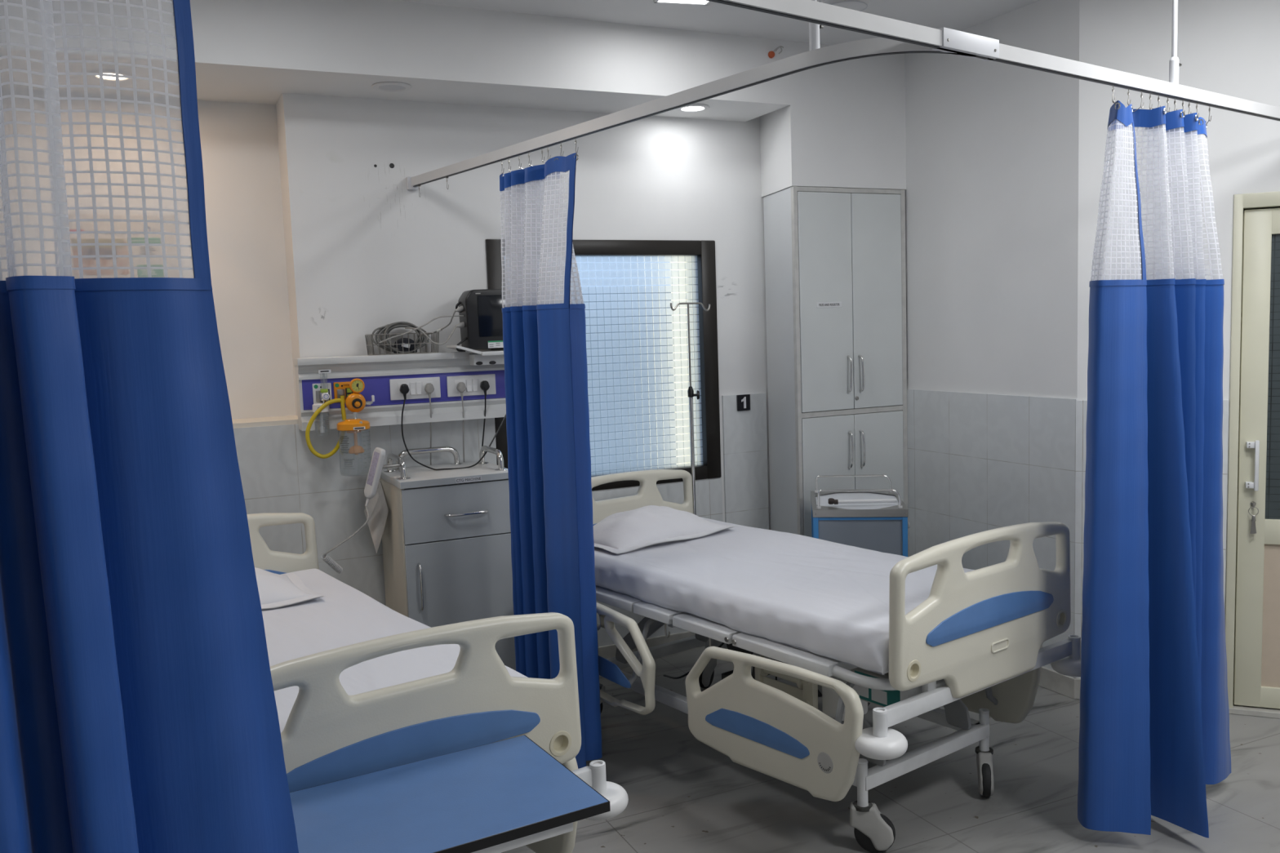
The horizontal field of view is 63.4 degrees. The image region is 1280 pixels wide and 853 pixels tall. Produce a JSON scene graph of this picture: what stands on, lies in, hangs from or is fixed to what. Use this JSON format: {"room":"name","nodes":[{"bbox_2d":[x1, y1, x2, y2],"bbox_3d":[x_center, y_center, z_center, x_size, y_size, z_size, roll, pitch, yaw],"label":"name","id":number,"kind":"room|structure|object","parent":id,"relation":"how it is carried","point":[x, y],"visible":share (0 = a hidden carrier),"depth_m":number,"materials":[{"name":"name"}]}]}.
{"room":"hospital room","nodes":[
{"label":"hospital room","id":0,"kind":"room"},
{"bbox_2d":[0,75,770,529],"bbox_3d":[-1.454,-0.226,4.623,6.100,2.955,0.390,-4,6,-25],"label":"wall","id":1,"kind":"structure","parent":0,"point":[314,247],"depth_m":4.55,"materials":[{"name":"paint"}]},
{"bbox_2d":[88,69,132,81],"bbox_3d":[-1.999,-1.327,3.920,0.160,0.008,0.160,-4,6,-25],"label":"recessed light","id":2,"kind":"object","parent":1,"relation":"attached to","point":[104,71],"visible":0.63,"depth_m":3.91,"materials":[{"name":"white"}]},
{"bbox_2d":[97,73,125,79],"bbox_3d":[-1.999,-1.329,3.920,0.108,0.003,0.108,-4,6,-25],"label":"diffuser","id":3,"kind":"object","parent":2,"relation":"attached to","point":[98,77],"depth_m":3.94,"materials":[{"name":"white plastic"}]},
{"bbox_2d":[62,214,179,278],"bbox_3d":[-2.155,-0.741,4.314,0.455,0.295,0.016,-4,6,-25],"label":"poster","id":4,"kind":"object","parent":1,"relation":"attached to","point":[84,225],"visible":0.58,"depth_m":4.32,"materials":[{"name":"white paper"}]},
{"bbox_2d":[71,238,128,275],"bbox_3d":[-2.231,-0.702,4.285,0.202,0.148,0.002,-4,6,-25],"label":"print","id":5,"kind":"object","parent":4,"relation":"attached to","point":[86,250],"depth_m":4.29},
{"bbox_2d":[139,246,155,254],"bbox_3d":[-2.070,-0.738,4.359,0.060,0.040,0.001,-4,6,-25],"label":"print","id":6,"kind":"object","parent":4,"relation":"attached to","point":[142,249],"depth_m":4.36,"materials":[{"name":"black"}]},
{"bbox_2d":[141,269,156,275],"bbox_3d":[-2.070,-0.656,4.364,0.060,0.032,0.001,-4,6,-25],"label":"print","id":7,"kind":"object","parent":4,"relation":"attached to","point":[144,272],"depth_m":4.36,"materials":[{"name":"white paper"}]},
{"bbox_2d":[231,415,297,428],"bbox_3d":[-2.314,0.033,4.163,1.820,0.019,0.264,-4,6,-25],"label":"trim","id":8,"kind":"structure","parent":1,"relation":"attached to","point":[289,420],"depth_m":4.40,"materials":[{"name":"beige paint"}]},
{"bbox_2d":[371,81,411,92],"bbox_3d":[-1.018,-1.391,4.246,0.160,0.008,0.160,-4,6,-25],"label":"recessed light","id":9,"kind":"object","parent":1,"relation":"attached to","point":[388,86],"visible":1,"depth_m":4.24,"materials":[{"name":"white plastic"}]},
{"bbox_2d":[378,84,404,89],"bbox_3d":[-1.018,-1.393,4.246,0.108,0.003,0.108,-4,6,-25],"label":"diffuser","id":10,"kind":"object","parent":9,"relation":"attached to","point":[380,86],"depth_m":4.25,"materials":[{"name":"grey plastic"}]},
{"bbox_2d":[389,163,394,168],"bbox_3d":[-1.080,-1.136,4.510,0.022,0.021,0.002,-4,6,-25],"label":"drill hole","id":11,"kind":"object","parent":1,"relation":"attached to","point":[391,165],"visible":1,"depth_m":4.51,"materials":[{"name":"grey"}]},
{"bbox_2d":[0,0,790,121],"bbox_3d":[-1.645,-1.497,3.989,5.000,0.293,0.410,-4,6,-25],"label":"ceiling bulkhead","id":12,"kind":"object","parent":1,"relation":"attached to","point":[446,54],"depth_m":4.17,"materials":[{"name":"white paint"}]},
{"bbox_2d":[675,103,709,111],"bbox_3d":[0.247,-1.492,4.852,0.160,0.008,0.160,-4,6,-25],"label":"recessed light","id":13,"kind":"object","parent":12,"relation":"in","point":[693,107],"visible":0.88,"depth_m":4.85,"materials":[{"name":"white plastic"}]},
{"bbox_2d":[681,106,703,110],"bbox_3d":[0.247,-1.493,4.852,0.108,0.003,0.108,-4,6,-25],"label":"diffuser","id":14,"kind":"object","parent":13,"relation":"attached to","point":[685,108],"depth_m":4.86,"materials":[{"name":"white plastic"}]},
{"bbox_2d":[293,345,506,431],"bbox_3d":[-0.917,-0.183,4.499,1.080,0.332,0.273,-4,6,-25],"label":"panel","id":15,"kind":"object","parent":1,"relation":"attached to","point":[383,376],"depth_m":4.48,"materials":[{"name":"white metal"}]},
{"bbox_2d":[315,390,322,402],"bbox_3d":[-1.340,-0.126,4.328,0.026,0.048,0.004,-4,6,-25],"label":"outlet plate","id":16,"kind":"object","parent":15,"relation":"attached to","point":[317,399],"depth_m":4.32,"materials":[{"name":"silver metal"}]},
{"bbox_2d":[312,369,331,432],"bbox_3d":[-1.320,-0.099,4.303,0.082,0.273,0.072,-4,6,-25],"label":"oxygen flowmeter","id":17,"kind":"object","parent":15,"relation":"attached to","point":[324,396],"visible":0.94,"depth_m":4.29,"materials":[{"name":"clear plastic"}]},
{"bbox_2d":[312,403,329,429],"bbox_3d":[-1.324,-0.029,4.308,0.069,0.134,0.068,-4,6,-25],"label":"bottle","id":18,"kind":"object","parent":17,"relation":"on","point":[316,406],"depth_m":4.29,"materials":[{"name":"clear plastic"}]},
{"bbox_2d":[311,382,332,404],"bbox_3d":[-1.331,-0.136,4.337,0.076,0.090,0.008,-4,6,-25],"label":"outlet","id":19,"kind":"object","parent":15,"relation":"attached to","point":[316,387],"depth_m":4.33,"materials":[{"name":"white plastic"}]},
{"bbox_2d":[305,378,374,476],"bbox_3d":[-1.244,0.003,4.324,0.270,0.402,0.158,-2,5,-4],"label":"suction regulator","id":20,"kind":"object","parent":15,"relation":"attached to","point":[355,402],"visible":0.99,"depth_m":4.30,"materials":[{"name":"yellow plastic"}]},
{"bbox_2d":[337,418,371,476],"bbox_3d":[-1.191,0.086,4.327,0.134,0.233,0.137,-4,6,-25],"label":"jar","id":21,"kind":"object","parent":20,"relation":"on","point":[349,425],"depth_m":4.29,"materials":[{"name":"clear plastic"}]},
{"bbox_2d":[337,389,345,399],"bbox_3d":[-1.259,-0.136,4.365,0.032,0.042,0.004,-4,6,-25],"label":"outlet plate","id":22,"kind":"object","parent":15,"relation":"attached to","point":[340,392],"depth_m":4.36,"materials":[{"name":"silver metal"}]},
{"bbox_2d":[333,381,353,400],"bbox_3d":[-1.249,-0.147,4.375,0.085,0.084,0.008,-4,6,-25],"label":"outlet","id":23,"kind":"object","parent":15,"relation":"attached to","point":[340,388],"depth_m":4.36,"materials":[{"name":"orange plastic"}]},
{"bbox_2d":[293,349,503,365],"bbox_3d":[-0.958,-0.306,4.542,1.060,0.029,0.143,-4,6,-25],"label":"shelf","id":24,"kind":"object","parent":15,"relation":"attached to","point":[442,357],"depth_m":4.43,"materials":[{"name":"white metal"}]},
{"bbox_2d":[364,321,439,355],"bbox_3d":[-1.032,-0.385,4.497,0.295,0.141,0.134,-4,6,-25],"label":"wire basket","id":25,"kind":"object","parent":15,"relation":"on","point":[371,349],"depth_m":4.47,"materials":[{"name":"silver metal"}]},
{"bbox_2d":[393,337,417,353],"bbox_3d":[-1.016,-0.351,4.481,0.100,0.065,0.038,-4,6,-25],"label":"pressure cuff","id":26,"kind":"object","parent":25,"relation":"in","point":[411,347],"visible":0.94,"depth_m":4.47,"materials":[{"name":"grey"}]},
{"bbox_2d":[397,382,409,395],"bbox_3d":[-1.020,-0.162,4.474,0.048,0.054,0.003,-4,6,-25],"label":"socket","id":27,"kind":"object","parent":15,"relation":"attached to","point":[399,393],"depth_m":4.47,"materials":[{"name":"white plastic"}]},
{"bbox_2d":[409,382,415,395],"bbox_3d":[-0.985,-0.164,4.488,0.021,0.054,0.007,-4,6,-25],"label":"switch","id":28,"kind":"object","parent":15,"relation":"attached to","point":[412,384],"depth_m":4.49,"materials":[{"name":"white plastic"}]},
{"bbox_2d":[416,382,422,394],"bbox_3d":[-0.961,-0.166,4.500,0.021,0.054,0.007,-4,6,-25],"label":"switch","id":29,"kind":"object","parent":15,"relation":"attached to","point":[419,384],"depth_m":4.50,"materials":[{"name":"white plastic"}]},
{"bbox_2d":[422,381,433,394],"bbox_3d":[-0.924,-0.169,4.519,0.048,0.054,0.003,-4,6,-25],"label":"socket","id":30,"kind":"object","parent":15,"relation":"attached to","point":[424,383],"depth_m":4.51,"materials":[{"name":"white plastic"}]},
{"bbox_2d":[424,382,434,465],"bbox_3d":[-0.929,0.073,4.574,0.041,0.533,0.133,-4,6,-25],"label":"power cord","id":31,"kind":"object","parent":15,"relation":"attached to","point":[428,388],"visible":0.88,"depth_m":4.50,"materials":[{"name":"grey plastic"}]},
{"bbox_2d":[399,383,506,470],"bbox_3d":[-0.795,-0.007,4.510,0.474,0.376,0.113,-4,6,-20],"label":"power cord","id":32,"kind":"object","parent":15,"relation":"attached to","point":[404,389],"visible":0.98,"depth_m":4.45,"materials":[{"name":"black plastic"}]},
{"bbox_2d":[454,379,466,392],"bbox_3d":[-0.795,-0.179,4.579,0.048,0.054,0.003,-4,6,-25],"label":"socket","id":33,"kind":"object","parent":15,"relation":"attached to","point":[456,381],"depth_m":4.57,"materials":[{"name":"white plastic"}]},
{"bbox_2d":[456,382,466,462],"bbox_3d":[-0.798,0.040,4.633,0.040,0.480,0.135,-4,6,-21],"label":"power cord","id":34,"kind":"object","parent":15,"relation":"attached to","point":[461,387],"visible":0.94,"depth_m":4.57,"materials":[{"name":"grey plastic"}]},
{"bbox_2d":[466,379,471,391],"bbox_3d":[-0.758,-0.182,4.594,0.021,0.054,0.007,-4,6,-25],"label":"switch","id":35,"kind":"object","parent":15,"relation":"attached to","point":[468,382],"depth_m":4.59,"materials":[{"name":"white plastic"}]},
{"bbox_2d":[471,378,477,391],"bbox_3d":[-0.734,-0.184,4.605,0.021,0.054,0.007,-4,6,-25],"label":"switch","id":36,"kind":"object","parent":15,"relation":"attached to","point":[474,381],"depth_m":4.60,"materials":[{"name":"white plastic"}]},
{"bbox_2d":[446,345,503,355],"bbox_3d":[-0.614,-0.342,4.575,0.445,0.049,0.175,-4,6,-25],"label":"tray","id":37,"kind":"object","parent":15,"relation":"on","point":[476,353],"depth_m":4.47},
{"bbox_2d":[478,377,489,391],"bbox_3d":[-0.697,-0.187,4.625,0.048,0.054,0.003,-4,6,-25],"label":"socket","id":38,"kind":"object","parent":15,"relation":"attached to","point":[480,380],"depth_m":4.62,"materials":[{"name":"white"}]},
{"bbox_2d":[480,380,489,446],"bbox_3d":[-0.705,0.032,4.676,0.039,0.481,0.132,-4,6,-25],"label":"power cord","id":39,"kind":"object","parent":15,"relation":"attached to","point":[485,386],"visible":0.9,"depth_m":4.61,"materials":[{"name":"black plastic"}]},
{"bbox_2d":[455,288,544,349],"bbox_3d":[-0.615,-0.479,4.590,0.395,0.264,0.128,-4,6,-25],"label":"patient monitor","id":40,"kind":"object","parent":15,"relation":"on","point":[482,318],"visible":0.64,"depth_m":4.50,"materials":[{"name":"black plastic"}]},
{"bbox_2d":[378,315,463,343],"bbox_3d":[-0.936,-0.418,4.451,0.365,0.112,0.014,-4,6,-17],"label":"lead","id":41,"kind":"object","parent":40,"relation":"attached to","point":[432,320],"visible":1,"depth_m":4.45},
{"bbox_2d":[404,321,464,345],"bbox_3d":[-0.885,-0.400,4.482,0.257,0.096,0.048,-3,6,-10],"label":"lead","id":42,"kind":"object","parent":40,"relation":"attached to","point":[460,325],"visible":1,"depth_m":4.47,"materials":[{"name":"grey plastic"}]},
{"bbox_2d":[417,305,463,336],"bbox_3d":[-0.865,-0.457,4.491,0.210,0.127,0.038,-3,5,-6],"label":"lead","id":43,"kind":"object","parent":40,"relation":"attached to","point":[460,308],"visible":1,"depth_m":4.49,"materials":[{"name":"grey plastic"}]},
{"bbox_2d":[455,337,466,351],"bbox_3d":[-0.763,-0.355,4.469,0.067,0.064,0.029,-7,8,-44],"label":"strap","id":44,"kind":"object","parent":40,"relation":"hanging from","point":[464,339],"visible":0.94,"depth_m":4.46,"materials":[{"name":"black plastic"}]},
{"bbox_2d":[233,392,768,646],"bbox_3d":[-1.622,0.597,4.386,5.080,1.193,0.012,-4,6,-25],"label":"wall tiles","id":45,"kind":"structure","parent":1,"relation":"attached to","point":[279,473],"depth_m":4.55,"materials":[{"name":"tile"}]},
{"bbox_2d":[485,239,720,490],"bbox_3d":[-0.157,-0.297,5.046,1.191,1.204,0.082,-4,6,-25],"label":"window","id":46,"kind":"structure","parent":1,"relation":"in","point":[700,255],"depth_m":5.13,"materials":[{"name":"clear glass"}]},
{"bbox_2d":[598,631,705,658],"bbox_3d":[-1.625,1.238,4.428,5.020,0.090,0.024,-4,6,-25],"label":"baseboard","id":47,"kind":"structure","parent":1,"relation":"attached to","point":[607,651],"depth_m":5.20,"materials":[{"name":"stone"}]},
{"bbox_2d":[736,394,750,410],"bbox_3d":[0.534,-0.123,5.335,0.076,0.082,0.010,-4,6,-25],"label":"number sign","id":48,"kind":"object","parent":1,"relation":"attached to","point":[744,400],"visible":1,"depth_m":5.33,"materials":[{"name":"black plastic"}]},
{"bbox_2d":[397,0,1039,44],"bbox_3d":[0.604,-1.581,1.879,7.700,0.120,6.900,-4,6,-25],"label":"ceiling","id":49,"kind":"structure","parent":0,"point":[957,15],"depth_m":4.41,"materials":[{"name":"paint"}]},
{"bbox_2d":[653,0,711,5],"bbox_3d":[0.195,-1.709,4.088,0.230,0.014,0.230,-3,6,-15],"label":"recessed light","id":50,"kind":"object","parent":49,"relation":"in","point":[704,2],"visible":1,"depth_m":4.18,"materials":[{"name":"white plastic"}]},
{"bbox_2d":[657,0,707,3],"bbox_3d":[0.195,-1.708,4.088,0.204,0.007,0.204,-3,6,-15],"label":"diffuser","id":51,"kind":"object","parent":50,"relation":"attached to","point":[659,1],"depth_m":4.17,"materials":[{"name":"white plastic"}]},
{"bbox_2d":[406,0,1279,197],"bbox_3d":[-0.547,-1.246,3.198,6.051,0.717,2.702,-6,7,-36],"label":"rail","id":52,"kind":"object","parent":49,"relation":"hanging from","point":[896,36],"visible":1,"depth_m":2.77,"materials":[{"name":"white metal"}]},
{"bbox_2d":[0,0,298,852],"bbox_3d":[-0.803,0.351,1.449,0.728,2.221,0.151,-6,7,-34],"label":"privacy curtain","id":53,"kind":"object","parent":52,"relation":"hanging from","point":[139,712],"visible":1,"depth_m":1.48,"materials":[{"name":"blue fabric"}]},
{"bbox_2d":[499,137,602,768],"bbox_3d":[-0.355,0.115,3.835,0.220,2.231,0.574,-7,8,-44],"label":"privacy curtain","id":54,"kind":"object","parent":52,"relation":"hanging from","point":[545,353],"visible":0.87,"depth_m":3.76,"materials":[{"name":"blue fabric"}]},
{"bbox_2d":[1077,84,1231,838],"bbox_3d":[1.701,0.109,3.215,0.756,2.241,0.316,-5,6,-30],"label":"privacy curtain","id":55,"kind":"object","parent":52,"relation":"hanging from","point":[1154,729],"visible":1,"depth_m":3.15,"materials":[{"name":"blue fabric"}]},
{"bbox_2d":[819,0,873,11],"bbox_3d":[0.851,-1.742,4.289,0.228,0.030,0.228,-4,6,-25],"label":"ceiling rose","id":56,"kind":"object","parent":49,"relation":"attached to","point":[857,5],"visible":0.49,"depth_m":4.24,"materials":[{"name":"white"}]},
{"bbox_2d":[759,40,906,197],"bbox_3d":[0.938,-1.512,5.208,0.700,0.667,0.410,-4,6,-25],"label":"wall","id":57,"kind":"structure","parent":0,"point":[843,124],"depth_m":5.03,"materials":[{"name":"white paint"}]},
{"bbox_2d":[768,45,783,57],"bbox_3d":[0.629,-1.735,4.797,0.072,0.051,0.030,-1,6,14],"label":"stub","id":58,"kind":"object","parent":57,"relation":"attached to","point":[771,54],"visible":1,"depth_m":4.79,"materials":[{"name":"orange"}]},
{"bbox_2d":[502,645,1279,852],"bbox_3d":[0.708,1.479,2.170,7.700,0.120,6.900,-4,6,-25],"label":"floor","id":59,"kind":"structure","parent":0,"point":[685,795],"depth_m":3.56,"materials":[{"name":"tile"}]},
{"bbox_2d":[246,512,628,852],"bbox_3d":[-1.065,0.893,3.084,1.140,0.993,2.063,-6,7,-35],"label":"hospital bed","id":60,"kind":"object","parent":59,"relation":"on","point":[329,735],"visible":0.35,"depth_m":2.32,"materials":[{"name":"beige plastic"}]},
{"bbox_2d":[262,568,527,733],"bbox_3d":[-1.071,0.695,3.064,0.916,0.130,1.865,-6,7,-35],"label":"mattress","id":61,"kind":"object","parent":60,"relation":"on","point":[345,615],"visible":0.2,"depth_m":3.10,"materials":[{"name":"white fabric"}]},
{"bbox_2d":[254,567,324,609],"bbox_3d":[-1.479,0.546,3.523,0.686,0.117,0.447,-5,6,-31],"label":"pillow","id":62,"kind":"object","parent":61,"relation":"on","point":[275,590],"visible":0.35,"depth_m":3.52,"materials":[{"name":"white fabric"}]},
{"bbox_2d":[379,445,515,671],"bbox_3d":[-0.813,0.676,4.468,0.484,1.146,0.485,-4,6,-25],"label":"base cabinet","id":63,"kind":"object","parent":59,"relation":"on","point":[446,535],"visible":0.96,"depth_m":4.27,"materials":[{"name":"grey metal"}]},
{"bbox_2d":[320,447,401,573],"bbox_3d":[-1.118,0.338,4.156,0.341,0.500,0.078,-4,6,-25],"label":"handset","id":64,"kind":"object","parent":63,"relation":"hanging from","point":[379,455],"visible":1,"depth_m":4.15,"materials":[{"name":"grey plastic"}]},
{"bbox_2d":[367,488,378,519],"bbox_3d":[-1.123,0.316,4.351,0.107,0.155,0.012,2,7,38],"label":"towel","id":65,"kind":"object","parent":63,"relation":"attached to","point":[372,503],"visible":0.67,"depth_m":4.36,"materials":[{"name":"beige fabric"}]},
{"bbox_2d":[364,480,388,553],"bbox_3d":[-1.118,0.387,4.415,0.076,0.292,0.200,-4,6,-25],"label":"cloth","id":66,"kind":"object","parent":63,"relation":"hanging from","point":[376,522],"visible":0.8,"depth_m":4.41,"materials":[{"name":"beige fabric"}]},
{"bbox_2d":[289,734,610,852],"bbox_3d":[-0.471,1.102,2.003,0.754,0.740,0.398,-5,6,-30],"label":"table","id":67,"kind":"object","parent":59,"relation":"on","point":[500,797],"visible":0.72,"depth_m":1.99,"materials":[{"name":"blue laminate"}]},
{"bbox_2d":[591,469,1080,852],"bbox_3d":[0.486,0.759,3.944,1.140,0.993,2.063,-6,7,-37],"label":"hospital bed","id":68,"kind":"object","parent":59,"relation":"on","point":[974,645],"visible":0.66,"depth_m":3.21,"materials":[{"name":"beige plastic"}]},
{"bbox_2d":[670,302,710,515],"bbox_3d":[0.265,0.020,4.946,0.256,1.218,0.059,-5,6,-33],"label":"pole","id":69,"kind":"object","parent":68,"relation":"attached to","point":[691,393],"visible":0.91,"depth_m":4.93,"materials":[{"name":"silver metal"}]},
{"bbox_2d":[594,516,974,675],"bbox_3d":[0.480,0.562,3.924,0.916,0.127,1.865,-6,7,-37],"label":"mattress","id":70,"kind":"object","parent":68,"relation":"on","point":[828,599],"visible":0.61,"depth_m":3.60,"materials":[{"name":"white fabric"}]},
{"bbox_2d":[593,505,735,554],"bbox_3d":[0.026,0.406,4.429,0.666,0.122,0.427,-6,7,-40],"label":"pillow","id":71,"kind":"object","parent":70,"relation":"on","point":[625,531],"visible":0.94,"depth_m":4.30,"materials":[{"name":"white fabric"}]},
{"bbox_2d":[763,186,908,556],"bbox_3d":[0.988,-0.038,5.318,0.663,2.286,0.438,-4,6,-25],"label":"tall cabinet","id":72,"kind":"object","parent":59,"relation":"on","point":[835,268],"visible":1,"depth_m":5.12,"materials":[{"name":"laminate"}]},
{"bbox_2d":[810,474,910,696],"bbox_3d":[0.993,0.705,4.728,0.444,0.917,0.508,-1,5,9],"label":"trolley","id":73,"kind":"object","parent":59,"relation":"on","point":[882,527],"visible":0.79,"depth_m":4.47,"materials":[{"name":"silver metal"}]},
{"bbox_2d":[827,497,897,504],"bbox_3d":[0.979,0.327,4.563,0.297,0.028,0.027,-1,5,5],"label":"rod","id":74,"kind":"object","parent":73,"relation":"on","point":[831,501],"visible":1,"depth_m":4.56,"materials":[{"name":"white"}]},
{"bbox_2d":[905,0,1079,399],"bbox_3d":[1.510,-0.380,5.191,0.200,2.955,1.870,-4,6,-25],"label":"wall","id":75,"kind":"structure","parent":0,"point":[992,189],"depth_m":4.66,"materials":[{"name":"white paint"}]},
{"bbox_2d":[906,389,1077,677],"bbox_3d":[1.609,0.441,4.867,0.010,1.195,1.094,-4,6,-25],"label":"wall tiles","id":76,"kind":"structure","parent":75,"relation":"attached to","point":[977,463],"depth_m":4.79,"materials":[{"name":"tile"}]},
{"bbox_2d":[1038,666,1075,699],"bbox_3d":[1.631,1.082,4.912,0.022,0.090,1.085,-4,6,-25],"label":"baseboard","id":77,"kind":"structure","parent":75,"relation":"attached to","point":[1050,679],"depth_m":4.50,"materials":[{"name":"stone"}]},
{"bbox_2d":[1076,0,1279,614],"bbox_3d":[2.779,-0.311,4.011,2.000,2.955,0.200,0,6,23],"label":"wall","id":78,"kind":"structure","parent":0,"point":[1228,47],"depth_m":4.07,"materials":[{"name":"white paint"}]},
{"bbox_2d":[1074,400,1228,678],"bbox_3d":[2.096,0.484,4.269,0.557,1.189,0.010,0,6,23],"label":"wall tiles","id":79,"kind":"structure","parent":78,"relation":"attached to","point":[1081,405],"depth_m":4.33,"materials":[{"name":"tile"}]},
{"bbox_2d":[1073,677,1279,719],"bbox_3d":[2.546,1.117,4.214,1.450,0.090,0.152,0,6,23],"label":"baseboard","id":80,"kind":"structure","parent":78,"relation":"attached to","point":[1237,709],"depth_m":4.19,"materials":[{"name":"stone"}]},
{"bbox_2d":[1225,191,1279,709],"bbox_3d":[2.768,0.131,3.994,0.883,2.080,0.128,0,6,23],"label":"door","id":81,"kind":"structure","parent":78,"relation":"in","point":[1252,590],"depth_m":4.11,"materials":[{"name":"beige paint"}]},
{"bbox_2d":[1248,502,1258,533],"bbox_3d":[2.437,0.365,4.113,0.032,0.122,0.023,-3,5,-9],"label":"ring","id":82,"kind":"object","parent":81,"relation":"hanging from","point":[1253,530],"visible":1,"depth_m":4.11,"materials":[{"name":"silver metal"}]},
{"label":"outside","id":83,"kind":"structure","parent":0,"visible":0},
{"bbox_2d":[548,285,675,474],"bbox_3d":[-1.409,0.329,9.007,13.000,3.020,0.400,-4,6,-25],"label":"wall","id":84,"kind":"structure","parent":83,"point":[596,301],"depth_m":9.34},
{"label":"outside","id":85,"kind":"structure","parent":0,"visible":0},
{"bbox_2d":[670,256,699,464],"bbox_3d":[0.408,-0.112,5.700,0.240,4.400,0.490,-4,6,-25],"label":"wall","id":86,"kind":"structure","parent":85,"point":[672,292],"depth_m":5.73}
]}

